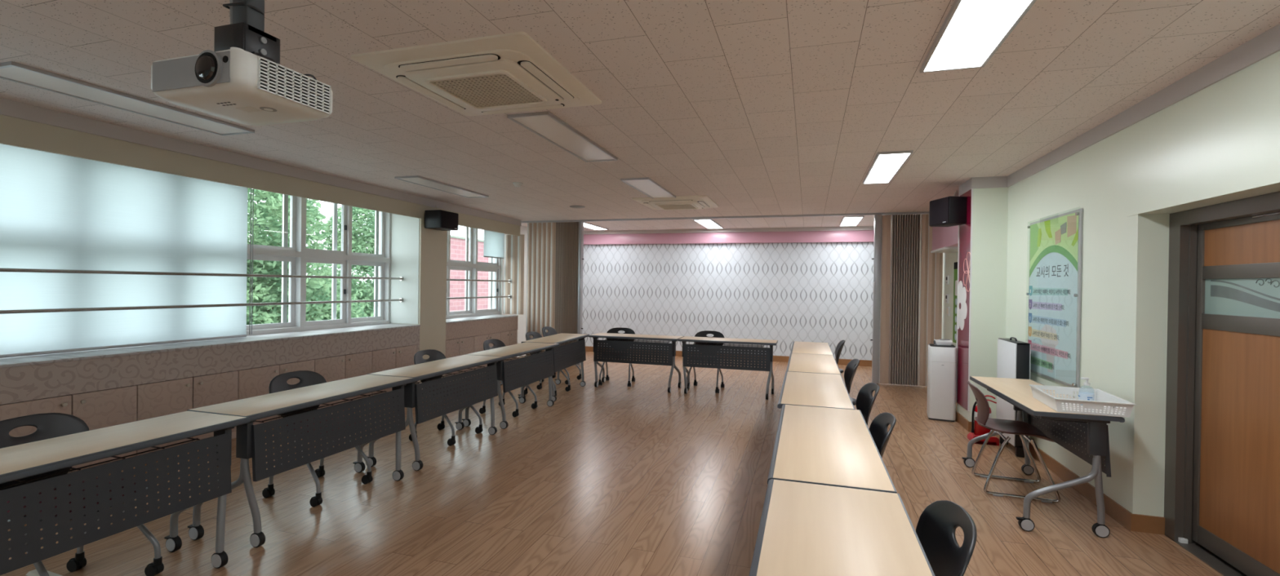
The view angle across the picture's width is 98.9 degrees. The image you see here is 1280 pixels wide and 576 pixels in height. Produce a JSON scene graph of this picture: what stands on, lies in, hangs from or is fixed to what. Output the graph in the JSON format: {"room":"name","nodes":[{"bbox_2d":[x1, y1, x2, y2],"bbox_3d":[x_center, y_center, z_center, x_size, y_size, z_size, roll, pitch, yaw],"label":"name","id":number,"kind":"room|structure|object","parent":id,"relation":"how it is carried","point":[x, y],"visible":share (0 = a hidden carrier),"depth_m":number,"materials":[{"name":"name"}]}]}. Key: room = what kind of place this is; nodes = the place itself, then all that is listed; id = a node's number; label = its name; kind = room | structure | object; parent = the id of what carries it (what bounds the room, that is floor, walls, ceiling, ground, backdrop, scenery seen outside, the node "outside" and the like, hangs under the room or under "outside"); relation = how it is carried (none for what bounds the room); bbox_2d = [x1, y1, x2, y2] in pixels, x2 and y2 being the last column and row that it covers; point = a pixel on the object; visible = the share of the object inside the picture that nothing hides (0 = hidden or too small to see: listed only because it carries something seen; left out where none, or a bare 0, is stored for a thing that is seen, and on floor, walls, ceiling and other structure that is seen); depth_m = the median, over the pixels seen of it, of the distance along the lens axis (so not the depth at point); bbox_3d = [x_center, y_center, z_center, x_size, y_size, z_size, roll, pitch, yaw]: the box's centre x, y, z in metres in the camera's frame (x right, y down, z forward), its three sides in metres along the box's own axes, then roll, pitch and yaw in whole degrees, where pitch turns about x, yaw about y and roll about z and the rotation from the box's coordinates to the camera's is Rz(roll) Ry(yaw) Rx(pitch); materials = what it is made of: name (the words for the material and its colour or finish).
{"room":"meeting room","nodes":[
{"label":"meeting room","id":0,"kind":"room"},
{"bbox_2d":[391,218,447,389],"bbox_3d":[-3.021,0.118,7.511,0.450,2.440,0.540,1,0,17],"label":"wall pillar","id":1,"kind":"structure","parent":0,"point":[433,242],"depth_m":7.42,"materials":[{"name":"beige paint"}]},
{"bbox_2d":[424,205,458,231],"bbox_3d":[-2.667,-0.952,7.355,0.282,0.327,0.370,1,0,17],"label":"wall speaker","id":2,"kind":"object","parent":1,"relation":"attached to","point":[437,220],"visible":1,"depth_m":7.20,"materials":[{"name":"grey plastic"}]},
{"bbox_2d":[440,210,458,230],"bbox_3d":[-2.541,-0.904,7.316,0.014,0.223,0.358,1,0,17],"label":"grille","id":3,"kind":"object","parent":2,"relation":"attached to","point":[449,220],"depth_m":7.30,"materials":[{"name":"grey plastic"}]},
{"bbox_2d":[377,211,527,357],"bbox_3d":[-3.816,0.068,5.439,0.708,2.539,13.350,1,0,17],"label":"wall","id":4,"kind":"structure","parent":0,"point":[522,320],"depth_m":10.02,"materials":[{"name":"white paint"}]},
{"bbox_2d":[0,143,253,358],"bbox_3d":[-4.279,-0.307,3.844,0.050,1.565,3.189,1,0,17],"label":"roller blind","id":5,"kind":"object","parent":4,"relation":"attached to","point":[58,211],"visible":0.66,"depth_m":4.29,"materials":[{"name":"fabric"}]},
{"bbox_2d":[0,297,403,314],"bbox_3d":[-4.359,0.162,3.390,0.056,0.056,8.114,1,0,17],"label":"rail","id":6,"kind":"object","parent":4,"relation":"attached to","point":[401,300],"visible":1,"depth_m":4.62,"materials":[{"name":"silver metal"}]},
{"bbox_2d":[0,267,403,280],"bbox_3d":[-4.355,-0.120,3.388,0.056,0.056,8.114,1,0,17],"label":"rail","id":7,"kind":"object","parent":4,"relation":"attached to","point":[2,269],"visible":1,"depth_m":4.62,"materials":[{"name":"silver metal"}]},
{"bbox_2d":[0,326,419,404],"bbox_3d":[-4.096,0.622,3.312,0.020,0.233,8.120,1,0,17],"label":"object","id":8,"kind":"structure","parent":4,"relation":"attached to","point":[41,381],"depth_m":4.41,"materials":[{"name":"laminate"}]},
{"bbox_2d":[0,324,420,368],"bbox_3d":[-4.306,0.492,3.377,0.478,0.020,8.120,1,0,17],"label":"trim","id":9,"kind":"structure","parent":4,"relation":"attached to","point":[6,362],"depth_m":4.57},
{"bbox_2d":[0,114,519,235],"bbox_3d":[-3.972,-1.056,4.361,0.450,0.283,11.200,1,0,17],"label":"trim","id":10,"kind":"structure","parent":4,"relation":"attached to","point":[14,131],"depth_m":4.52,"materials":[{"name":"beige paint"}]},
{"bbox_2d":[0,97,521,226],"bbox_3d":[-3.757,-1.144,4.306,0.032,0.103,11.220,1,0,17],"label":"trim","id":11,"kind":"structure","parent":4,"relation":"attached to","point":[13,108],"depth_m":4.57,"materials":[{"name":"beige paint"}]},
{"bbox_2d":[246,194,391,336],"bbox_3d":[-4.590,-0.312,3.464,0.120,1.585,8.120,1,0,17],"label":"window","id":12,"kind":"structure","parent":4,"relation":"in","point":[297,255],"depth_m":6.36,"materials":[{"name":"white plastic"}]},
{"bbox_2d":[391,213,419,324],"bbox_3d":[-3.106,-0.314,7.252,0.424,1.575,0.006,1,0,17],"label":"trim","id":13,"kind":"structure","parent":4,"relation":"attached to","point":[406,229],"depth_m":7.25,"materials":[{"name":"white paint"}]},
{"bbox_2d":[445,226,500,319],"bbox_3d":[-2.913,-0.315,8.912,0.120,1.585,2.200,1,0,17],"label":"window","id":14,"kind":"structure","parent":4,"relation":"in","point":[471,264],"depth_m":9.21,"materials":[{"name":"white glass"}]},
{"bbox_2d":[483,230,504,258],"bbox_3d":[-2.549,-0.810,9.574,0.050,0.570,0.640,1,0,17],"label":"roller blind","id":15,"kind":"object","parent":14,"relation":"attached to","point":[493,241],"visible":0.73,"depth_m":9.55,"materials":[{"name":"fabric"}]},
{"bbox_2d":[445,316,518,340],"bbox_3d":[-2.449,0.619,8.665,0.020,0.233,2.000,1,0,17],"label":"trim","id":16,"kind":"structure","parent":4,"relation":"attached to","point":[467,329],"depth_m":8.50,"materials":[{"name":"brown wood"}]},
{"bbox_2d":[445,315,518,324],"bbox_3d":[-2.658,0.489,8.729,0.478,0.020,2.000,1,0,17],"label":"trim","id":17,"kind":"structure","parent":4,"relation":"attached to","point":[487,317],"depth_m":8.67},
{"bbox_2d":[0,351,1222,575],"bbox_3d":[-0.240,1.432,4.391,8.200,0.080,13.650,1,0,17],"label":"floor","id":18,"kind":"structure","parent":0,"point":[612,478],"depth_m":3.58,"materials":[{"name":"brown wood"}]},
{"bbox_2d":[0,385,137,474],"bbox_3d":[-4.131,1.040,3.858,0.446,0.600,0.770,1,0,17],"label":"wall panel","id":19,"kind":"object","parent":18,"relation":"on","point":[100,409],"visible":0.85,"depth_m":3.89,"materials":[{"name":"brown wood"}]},
{"bbox_2d":[0,413,164,575],"bbox_3d":[-2.543,0.977,2.431,0.524,0.786,0.460,1,0,7],"label":"chair","id":20,"kind":"object","parent":18,"relation":"on","point":[48,425],"visible":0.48,"depth_m":2.54,"materials":[{"name":"black plastic"}]},
{"bbox_2d":[6,478,136,516],"bbox_3d":[-2.496,0.917,2.425,0.400,0.033,0.400,1,0,7],"label":"panel","id":21,"kind":"object","parent":20,"relation":"on","point":[40,493],"depth_m":2.36,"materials":[{"name":"metal"}]},
{"bbox_2d":[0,411,250,575],"bbox_3d":[-2.394,1.013,2.247,0.493,0.720,1.250,1,0,17],"label":"table","id":22,"kind":"object","parent":18,"relation":"on","point":[18,462],"visible":1,"depth_m":2.28,"materials":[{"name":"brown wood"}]},
{"bbox_2d":[135,370,238,456],"bbox_3d":[-3.903,1.040,4.597,0.446,0.600,0.772,1,0,17],"label":"wall panel","id":23,"kind":"object","parent":18,"relation":"on","point":[157,399],"visible":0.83,"depth_m":4.49,"materials":[{"name":"brown wood"}]},
{"bbox_2d":[236,360,314,425],"bbox_3d":[-3.673,1.040,5.345,0.446,0.600,0.791,1,0,17],"label":"base cabinet","id":24,"kind":"object","parent":18,"relation":"on","point":[254,382],"visible":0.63,"depth_m":5.13,"materials":[{"name":"brown wood"}]},
{"bbox_2d":[186,374,416,547],"bbox_3d":[-2.054,1.011,3.461,0.492,0.720,1.250,1,0,17],"label":"table","id":25,"kind":"object","parent":18,"relation":"on","point":[251,440],"visible":0.98,"depth_m":3.21,"materials":[{"name":"black metal"}]},
{"bbox_2d":[262,370,373,507],"bbox_3d":[-2.168,0.976,3.703,0.524,0.786,0.460,1,0,17],"label":"chair","id":26,"kind":"object","parent":18,"relation":"on","point":[278,384],"visible":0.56,"depth_m":3.74,"materials":[{"name":"black plastic"}]},
{"bbox_2d":[313,351,372,409],"bbox_3d":[-3.441,1.039,6.098,0.446,0.600,0.781,1,0,17],"label":"base cabinet","id":27,"kind":"object","parent":18,"relation":"on","point":[349,366],"visible":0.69,"depth_m":6.03,"materials":[{"name":"brown wood"}]},
{"bbox_2d":[371,345,417,395],"bbox_3d":[-3.213,1.039,6.839,0.446,0.600,0.765,1,0,17],"label":"base cabinet","id":28,"kind":"object","parent":18,"relation":"on","point":[387,359],"visible":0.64,"depth_m":6.72,"materials":[{"name":"brown wood"}]},
{"bbox_2d":[365,355,504,471],"bbox_3d":[-1.702,1.010,4.673,0.493,0.720,1.250,1,0,17],"label":"table","id":29,"kind":"object","parent":18,"relation":"on","point":[413,396],"visible":1,"depth_m":4.45,"materials":[{"name":"black metal"}]},
{"bbox_2d":[408,349,483,446],"bbox_3d":[-1.772,0.975,5.024,0.524,0.786,0.460,1,0,17],"label":"chair","id":30,"kind":"object","parent":18,"relation":"on","point":[434,355],"visible":0.47,"depth_m":5.11,"materials":[{"name":"black plastic"}]},
{"bbox_2d":[444,336,474,382],"bbox_3d":[-2.825,1.038,8.098,0.446,0.600,0.683,1,0,17],"label":"base cabinet","id":31,"kind":"object","parent":18,"relation":"on","point":[462,346],"visible":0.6,"depth_m":8.02,"materials":[{"name":"brown wood"}]},
{"bbox_2d":[473,333,500,373],"bbox_3d":[-2.614,1.038,8.784,0.446,0.600,0.748,1,0,17],"label":"base cabinet","id":32,"kind":"object","parent":18,"relation":"on","point":[478,340],"visible":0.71,"depth_m":8.58,"materials":[{"name":"brown wood"}]},
{"bbox_2d":[479,338,537,417],"bbox_3d":[-1.453,0.974,6.077,0.524,0.786,0.460,1,0,17],"label":"chair","id":33,"kind":"object","parent":18,"relation":"on","point":[496,343],"visible":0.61,"depth_m":6.12,"materials":[{"name":"black plastic"}]},
{"bbox_2d":[499,330,517,366],"bbox_3d":[-2.423,1.037,9.405,0.446,0.600,0.548,1,0,17],"label":"base cabinet","id":34,"kind":"object","parent":18,"relation":"on","point":[508,338],"visible":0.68,"depth_m":9.36,"materials":[{"name":"brown wood"}]},
{"bbox_2d":[462,342,559,429],"bbox_3d":[-1.357,1.009,5.886,0.492,0.720,1.250,1,0,16],"label":"table","id":35,"kind":"object","parent":18,"relation":"on","point":[546,358],"visible":0.97,"depth_m":5.69,"materials":[{"name":"black metal"}]},
{"bbox_2d":[524,331,570,396],"bbox_3d":[-1.208,0.973,7.111,0.524,0.786,0.460,1,0,17],"label":"chair","id":36,"kind":"object","parent":18,"relation":"on","point":[535,335],"visible":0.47,"depth_m":7.23,"materials":[{"name":"black plastic"}]},
{"bbox_2d":[517,333,589,402],"bbox_3d":[-1.097,1.007,7.138,0.492,0.720,1.250,1,0,14],"label":"table","id":37,"kind":"object","parent":18,"relation":"on","point":[577,349],"visible":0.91,"depth_m":7.05,"materials":[{"name":"black metal"}]},
{"bbox_2d":[538,326,581,384],"bbox_3d":[-1.159,0.969,8.017,0.524,0.786,0.460,1,0,17],"label":"chair","id":38,"kind":"object","parent":18,"relation":"on","point":[551,331],"visible":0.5,"depth_m":8.13,"materials":[{"name":"black plastic"}]},
{"bbox_2d":[598,328,635,386],"bbox_3d":[-0.316,0.981,7.874,0.460,0.786,0.524,1,0,9],"label":"chair","id":39,"kind":"object","parent":18,"relation":"on","point":[615,331],"visible":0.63,"depth_m":8.04,"materials":[{"name":"black plastic"}]},
{"bbox_2d":[588,333,684,392],"bbox_3d":[-0.045,1.019,7.594,1.250,0.720,0.493,1,0,18],"label":"table","id":40,"kind":"object","parent":18,"relation":"on","point":[632,351],"visible":0.99,"depth_m":7.41,"materials":[{"name":"black metal"}]},
{"bbox_2d":[686,330,724,393],"bbox_3d":[0.907,1.000,7.529,0.460,0.786,0.524,1,0,20],"label":"chair","id":41,"kind":"object","parent":18,"relation":"on","point":[701,334],"visible":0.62,"depth_m":7.69,"materials":[{"name":"black plastic"}]},
{"bbox_2d":[677,336,777,399],"bbox_3d":[1.161,1.038,7.222,1.250,0.720,0.493,1,0,17],"label":"table","id":42,"kind":"object","parent":18,"relation":"on","point":[704,353],"visible":0.98,"depth_m":7.03,"materials":[{"name":"black metal"}]},
{"bbox_2d":[790,341,833,355],"bbox_3d":[2.020,1.054,6.389,0.493,0.720,1.315,1,0,17],"label":"table","id":43,"kind":"object","parent":18,"relation":"on","point":[804,348],"visible":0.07,"depth_m":6.28,"materials":[{"name":"beige laminate"}]},
{"bbox_2d":[786,353,841,375],"bbox_3d":[1.633,1.055,5.117,0.493,0.720,1.315,1,0,17],"label":"table","id":44,"kind":"object","parent":18,"relation":"on","point":[797,362],"visible":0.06,"depth_m":4.99,"materials":[{"name":"beige laminate"}]},
{"bbox_2d":[777,371,854,409],"bbox_3d":[1.245,1.056,3.845,0.493,0.720,1.315,1,0,17],"label":"table","id":45,"kind":"object","parent":18,"relation":"on","point":[798,388],"visible":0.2,"depth_m":3.68,"materials":[{"name":"beige laminate"}]},
{"bbox_2d":[767,404,897,493],"bbox_3d":[0.887,1.057,2.565,0.493,0.720,1.315,1,0,17],"label":"table","id":46,"kind":"object","parent":18,"relation":"on","point":[818,446],"visible":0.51,"depth_m":2.33,"materials":[{"name":"beige wood"}]},
{"bbox_2d":[748,479,934,575],"bbox_3d":[0.504,1.058,1.295,0.492,0.720,1.315,1,0,17],"label":"table","id":47,"kind":"object","parent":18,"relation":"on","point":[805,529],"visible":1,"depth_m":1.54,"materials":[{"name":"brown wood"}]},
{"bbox_2d":[844,359,859,405],"bbox_3d":[1.679,1.024,4.905,0.524,0.786,0.460,1,0,15],"label":"chair","id":48,"kind":"object","parent":18,"relation":"on","point":[851,369],"visible":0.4,"depth_m":4.92,"materials":[{"name":"black plastic"}]},
{"bbox_2d":[855,382,879,426],"bbox_3d":[1.306,1.025,3.660,0.524,0.786,0.460,1,0,13],"label":"chair","id":49,"kind":"object","parent":18,"relation":"on","point":[865,401],"visible":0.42,"depth_m":3.69,"materials":[{"name":"black plastic"}]},
{"bbox_2d":[868,412,896,458],"bbox_3d":[1.007,1.025,2.788,0.524,0.786,0.460,1,0,17],"label":"chair","id":50,"kind":"object","parent":18,"relation":"on","point":[878,427],"visible":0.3,"depth_m":2.79,"materials":[{"name":"black plastic"}]},
{"bbox_2d":[926,343,956,422],"bbox_3d":[3.310,1.031,6.012,0.266,0.806,0.268,1,0,25],"label":"air purifier","id":51,"kind":"object","parent":18,"relation":"on","point":[941,360],"visible":0.98,"depth_m":5.89,"materials":[{"name":"white plastic"}]},
{"bbox_2d":[915,500,977,575],"bbox_3d":[0.670,1.026,1.610,0.524,0.786,0.460,1,0,17],"label":"chair","id":52,"kind":"object","parent":18,"relation":"on","point":[937,525],"visible":0.93,"depth_m":1.61,"materials":[{"name":"black plastic"}]},
{"bbox_2d":[967,432,999,446],"bbox_3d":[3.201,1.399,5.115,0.210,0.075,0.210,1,0,17],"label":"stand","id":53,"kind":"object","parent":18,"relation":"on","point":[993,441],"visible":0.65,"depth_m":5.01,"materials":[{"name":"red plastic"}]},
{"bbox_2d":[970,395,996,435],"bbox_3d":[3.213,1.191,5.125,0.173,0.381,0.139,1,0,-19],"label":"fire extinguisher","id":54,"kind":"object","parent":53,"relation":"on","point":[978,430],"visible":0.44,"depth_m":5.11,"materials":[{"name":"red metal"}]},
{"bbox_2d":[995,337,1031,457],"bbox_3d":[3.308,0.939,4.862,0.110,1.002,0.480,1,0,17],"label":"air purifier","id":55,"kind":"object","parent":18,"relation":"on","point":[1014,356],"visible":0.65,"depth_m":4.72,"materials":[{"name":"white plastic"}]},
{"bbox_2d":[967,381,1060,503],"bbox_3d":[2.637,1.064,3.919,0.511,0.741,0.430,1,0,21],"label":"chair","id":56,"kind":"object","parent":18,"relation":"on","point":[1023,429],"visible":0.99,"depth_m":3.91,"materials":[{"name":"brown plastic"}]},
{"bbox_2d":[961,376,1124,537],"bbox_3d":[2.650,1.076,3.747,0.492,0.720,1.315,1,0,17],"label":"table","id":57,"kind":"object","parent":18,"relation":"on","point":[1016,392],"visible":0.87,"depth_m":3.31,"materials":[{"name":"beige wood"}]},
{"bbox_2d":[1029,384,1135,417],"bbox_3d":[2.638,0.676,3.300,0.370,0.080,0.490,1,0,21],"label":"basket","id":58,"kind":"object","parent":57,"relation":"on","point":[1105,404],"visible":0.91,"depth_m":3.17,"materials":[{"name":"white plastic"}]},
{"bbox_2d":[1078,377,1094,400],"bbox_3d":[2.715,0.629,3.328,0.076,0.168,0.076,1,0,17],"label":"sanitizer bottle","id":59,"kind":"object","parent":58,"relation":"in","point":[1082,396],"visible":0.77,"depth_m":3.31,"materials":[{"name":"clear plastic"}]},
{"bbox_2d":[0,0,1279,231],"bbox_3d":[-0.203,-1.186,4.378,8.200,0.080,13.650,1,0,17],"label":"ceiling","id":60,"kind":"structure","parent":0,"point":[752,107],"depth_m":3.07,"materials":[{"name":"tile"}]},
{"bbox_2d":[0,61,254,135],"bbox_3d":[-3.235,-1.175,3.522,0.330,0.020,1.310,1,0,17],"label":"recessed light","id":61,"kind":"object","parent":60,"relation":"in","point":[12,71],"visible":1,"depth_m":3.38,"materials":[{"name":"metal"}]},
{"bbox_2d":[213,0,279,64],"bbox_3d":[-1.024,-0.859,1.434,0.180,0.590,0.180,1,0,17],"label":"mount","id":62,"kind":"object","parent":60,"relation":"attached to","point":[246,29],"visible":0.75,"depth_m":1.41,"materials":[{"name":"black metal"}]},
{"bbox_2d":[151,46,332,125],"bbox_3d":[-1.032,-0.522,1.427,0.314,0.120,0.294,1,0,17],"label":"projector","id":63,"kind":"object","parent":62,"relation":"hanging from","point":[236,84],"visible":1,"depth_m":1.34,"materials":[{"name":"white plastic"}]},
{"bbox_2d":[257,55,331,115],"bbox_3d":[-0.879,-0.514,1.401,0.005,0.078,0.206,1,0,17],"label":"vent","id":64,"kind":"object","parent":63,"relation":"attached to","point":[277,82],"depth_m":1.39,"materials":[{"name":"white plastic"}]},
{"bbox_2d":[394,175,488,198],"bbox_3d":[-2.278,-1.175,6.427,0.300,0.020,1.325,1,0,17],"label":"recessed light","id":65,"kind":"object","parent":60,"relation":"in","point":[416,180],"visible":1,"depth_m":6.31,"materials":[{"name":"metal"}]},
{"bbox_2d":[351,31,601,115],"bbox_3d":[-0.836,-1.116,3.035,0.970,0.066,0.970,1,0,17],"label":"air conditioner","id":66,"kind":"object","parent":60,"relation":"attached to","point":[510,72],"visible":1,"depth_m":2.82,"materials":[{"name":"white plastic"}]},
{"bbox_2d":[425,69,546,109],"bbox_3d":[-0.836,-1.091,3.035,0.490,0.016,0.490,1,0,17],"label":"grille","id":67,"kind":"object","parent":66,"relation":"attached to","point":[486,89],"depth_m":3.00,"materials":[{"name":"white plastic"}]},
{"bbox_2d":[507,111,617,162],"bbox_3d":[-0.540,-1.140,4.238,0.300,0.020,1.345,1,0,17],"label":"recessed light","id":68,"kind":"object","parent":60,"relation":"in","point":[545,125],"visible":1,"depth_m":4.07,"materials":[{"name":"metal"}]},
{"bbox_2d":[620,177,675,199],"bbox_3d":[0.128,-1.141,6.324,0.310,0.020,1.265,1,0,17],"label":"recessed light","id":69,"kind":"object","parent":60,"relation":"in","point":[646,185],"visible":1,"depth_m":6.18,"materials":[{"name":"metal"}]},
{"bbox_2d":[631,195,718,210],"bbox_3d":[0.498,-1.118,7.338,0.970,0.066,0.970,1,0,17],"label":"air conditioner","id":70,"kind":"object","parent":60,"relation":"attached to","point":[699,202],"visible":1,"depth_m":7.09,"materials":[{"name":"white plastic"}]},
{"bbox_2d":[655,203,697,209],"bbox_3d":[0.497,-1.093,7.338,0.490,0.016,0.490,1,0,17],"label":"grille","id":71,"kind":"object","parent":70,"relation":"attached to","point":[662,206],"depth_m":7.31,"materials":[{"name":"white plastic"}]},
{"bbox_2d":[693,218,723,229],"bbox_3d":[1.239,-1.143,9.778,0.300,0.020,1.420,1,0,17],"label":"recessed light","id":72,"kind":"object","parent":60,"relation":"in","point":[707,223],"visible":0.89,"depth_m":9.67,"materials":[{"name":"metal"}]},
{"bbox_2d":[521,211,929,222],"bbox_3d":[0.967,-1.140,8.930,7.160,0.024,0.120,1,0,17],"label":"trim","id":73,"kind":"structure","parent":60,"relation":"attached to","point":[920,212],"depth_m":8.72,"materials":[{"name":"metal"}]},
{"bbox_2d":[503,222,583,365],"bbox_3d":[-1.729,0.084,9.743,1.546,2.498,0.135,1,0,17],"label":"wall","id":74,"kind":"structure","parent":73,"relation":"hanging from","point":[555,251],"depth_m":9.71,"materials":[{"name":"wood"}]},
{"bbox_2d":[870,213,942,386],"bbox_3d":[3.896,0.172,8.011,0.947,2.498,0.135,1,0,17],"label":"wall","id":75,"kind":"structure","parent":73,"relation":"hanging from","point":[900,269],"depth_m":8.02,"materials":[{"name":"wood"}]},
{"bbox_2d":[839,215,863,226],"bbox_3d":[3.501,-1.107,9.097,0.295,0.020,1.290,1,0,17],"label":"recessed light","id":76,"kind":"object","parent":60,"relation":"in","point":[846,220],"visible":0.96,"depth_m":8.98,"materials":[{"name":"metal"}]},
{"bbox_2d":[862,150,913,183],"bbox_3d":[2.274,-1.105,5.093,0.263,0.020,1.335,1,0,17],"label":"recessed light","id":77,"kind":"object","parent":60,"relation":"in","point":[885,166],"visible":1,"depth_m":4.95,"materials":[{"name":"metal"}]},
{"bbox_2d":[920,0,1036,72],"bbox_3d":[1.369,-1.103,2.123,0.285,0.020,1.305,1,0,17],"label":"recessed light","id":78,"kind":"object","parent":60,"relation":"in","point":[971,32],"visible":1,"depth_m":2.36,"materials":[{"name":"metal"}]},
{"bbox_2d":[582,242,874,360],"bbox_3d":[1.750,0.119,10.788,8.200,2.539,0.150,1,0,17],"label":"wall","id":79,"kind":"structure","parent":0,"point":[817,292],"depth_m":10.65,"materials":[{"name":"white paper"}]},
{"bbox_2d":[585,346,871,366],"bbox_3d":[1.498,1.331,10.780,7.160,0.110,0.015,1,0,17],"label":"baseboard","id":80,"kind":"structure","parent":79,"relation":"attached to","point":[678,353],"depth_m":10.39,"materials":[{"name":"brown wood"}]},
{"bbox_2d":[583,230,874,244],"bbox_3d":[1.518,-0.980,10.728,7.160,0.208,0.100,1,0,17],"label":"trim","id":81,"kind":"structure","parent":79,"relation":"attached to","point":[851,236],"depth_m":10.58,"materials":[{"name":"pink paint"}]},
{"bbox_2d":[583,226,874,234],"bbox_3d":[1.514,-1.119,10.708,7.160,0.069,0.140,1,0,17],"label":"trim","id":82,"kind":"structure","parent":79,"relation":"attached to","point":[852,228],"depth_m":10.55,"materials":[{"name":"paint"}]},
{"bbox_2d":[956,187,1008,422],"bbox_3d":[3.525,0.169,5.653,0.304,2.539,0.480,1,0,17],"label":"wall column","id":83,"kind":"structure","parent":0,"point":[990,205],"depth_m":5.43,"materials":[{"name":"white paint"}]},
{"bbox_2d":[928,190,967,226],"bbox_3d":[3.274,-0.852,5.797,0.242,0.372,0.330,1,0,-5],"label":"wall speaker","id":84,"kind":"object","parent":83,"relation":"attached to","point":[951,211],"visible":0.94,"depth_m":5.64,"materials":[{"name":"grey plastic"}]},
{"bbox_2d":[928,196,949,226],"bbox_3d":[3.162,-0.807,5.788,0.014,0.268,0.318,1,0,-5],"label":"grille","id":85,"kind":"object","parent":84,"relation":"attached to","point":[939,208],"depth_m":5.77,"materials":[{"name":"grey plastic"}]},
{"bbox_2d":[955,411,971,431],"bbox_3d":[3.495,1.389,5.657,0.304,0.100,0.492,1,0,17],"label":"baseboard","id":86,"kind":"structure","parent":83,"relation":"attached to","point":[963,422],"depth_m":5.63,"materials":[{"name":"brown wood"}]},
{"bbox_2d":[955,188,973,411],"bbox_3d":[3.372,0.121,5.700,0.015,2.230,0.480,1,0,17],"label":"decorative panel","id":87,"kind":"object","parent":83,"relation":"attached to","point":[965,231],"visible":1,"depth_m":5.65,"materials":[{"name":"pink plastic"}]},
{"bbox_2d":[957,280,967,330],"bbox_3d":[3.381,0.183,5.741,0.002,0.523,0.354,1,0,17],"label":"flower","id":88,"kind":"object","parent":87,"relation":"on","point":[962,285],"depth_m":5.74,"materials":[{"name":"white paint"}]},
{"bbox_2d":[963,252,970,292],"bbox_3d":[3.344,-0.164,5.600,0.006,0.403,0.260,1,0,17],"label":"flower","id":89,"kind":"object","parent":87,"relation":"on","point":[966,255],"depth_m":5.60,"materials":[{"name":"pink paint"}]},
{"bbox_2d":[918,50,1279,517],"bbox_3d":[3.185,0.176,3.283,0.440,2.539,13.350,1,0,17],"label":"wall","id":90,"kind":"structure","parent":0,"point":[1233,121],"depth_m":3.28,"materials":[{"name":"white paint"}]},
{"bbox_2d":[932,225,958,250],"bbox_3d":[3.871,-0.746,6.655,0.260,0.490,1.600,1,0,17],"label":"wall panel","id":91,"kind":"object","parent":90,"relation":"attached to","point":[942,237],"depth_m":6.76,"materials":[{"name":"pink paint"}]},
{"bbox_2d":[952,262,957,343],"bbox_3d":[4.093,0.190,7.006,0.013,1.060,0.600,1,0,17],"label":"banner","id":92,"kind":"object","parent":90,"relation":"attached to","point":[955,279],"visible":0.41,"depth_m":7.20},
{"bbox_2d":[1026,208,1082,387],"bbox_3d":[3.270,0.079,4.358,0.030,1.319,0.969,1,0,17],"label":"poster board","id":93,"kind":"object","parent":90,"relation":"attached to","point":[1055,242],"visible":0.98,"depth_m":4.26,"materials":[{"name":"paper"}]},
{"bbox_2d":[1066,215,1076,237],"bbox_3d":[3.179,-0.458,4.032,0.001,0.160,0.148,1,0,17],"label":"print","id":94,"kind":"object","parent":93,"relation":"attached to","point":[1071,220],"depth_m":4.03},
{"bbox_2d":[1028,442,1164,535],"bbox_3d":[3.988,1.391,6.468,0.162,0.100,6.792,1,0,17],"label":"baseboard","id":95,"kind":"structure","parent":90,"relation":"attached to","point":[1133,522],"depth_m":3.44,"materials":[{"name":"brown wood"}]},
{"bbox_2d":[959,23,1279,195],"bbox_3d":[2.240,-1.043,1.444,0.320,0.109,9.280,1,0,17],"label":"trim","id":96,"kind":"structure","parent":90,"relation":"attached to","point":[1267,43],"depth_m":3.06,"materials":[{"name":"grey paint"}]},
{"bbox_2d":[1126,153,1279,216],"bbox_3d":[2.645,-0.497,2.251,0.007,0.120,2.300,1,0,17],"label":"trim","id":97,"kind":"structure","parent":90,"relation":"attached to","point":[1264,171],"depth_m":2.65,"materials":[{"name":"white paint"}]},
{"bbox_2d":[1165,535,1247,575],"bbox_3d":[2.903,1.444,2.178,0.290,0.006,2.070,1,0,17],"label":"trim","id":98,"kind":"structure","parent":90,"relation":"attached to","point":[1216,563],"depth_m":2.90,"materials":[{"name":"metal"}]},
{"bbox_2d":[1164,191,1279,575],"bbox_3d":[2.859,0.507,2.191,0.170,1.879,2.068,1,0,17],"label":"door","id":99,"kind":"structure","parent":90,"relation":"in","point":[1222,486],"depth_m":2.85,"materials":[{"name":"wood"}]},
{"label":"outside","id":100,"kind":"structure","parent":0,"visible":0},
{"bbox_3d":[-27.005,4.173,24.012,54.380,0.100,90.000,1,0,17],"label":"ground","id":101,"kind":"structure","parent":100,"visible":0},
{"bbox_2d":[246,187,367,324],"bbox_3d":[-7.230,1.061,10.377,2.871,6.826,4.552,1,0,17],"label":"leafy tree","id":102,"kind":"object","parent":101,"relation":"on","point":[317,289],"visible":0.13,"depth_m":10.01,"materials":[{"name":"green plant"}]},
{"bbox_2d":[280,206,374,316],"bbox_3d":[-8.413,0.864,16.380,3.206,7.128,4.831,1,0,17],"label":"leafy tree","id":103,"kind":"object","parent":101,"relation":"on","point":[362,291],"visible":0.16,"depth_m":15.81,"materials":[{"name":"green plant"}]},
{"bbox_2d":[449,235,488,311],"bbox_3d":[-6.248,1.240,25.686,2.380,6.330,12.180,1,0,17],"label":"brick building","id":104,"kind":"structure","parent":101,"relation":"on","point":[457,288],"depth_m":20.49,"materials":[{"name":"red brick"}]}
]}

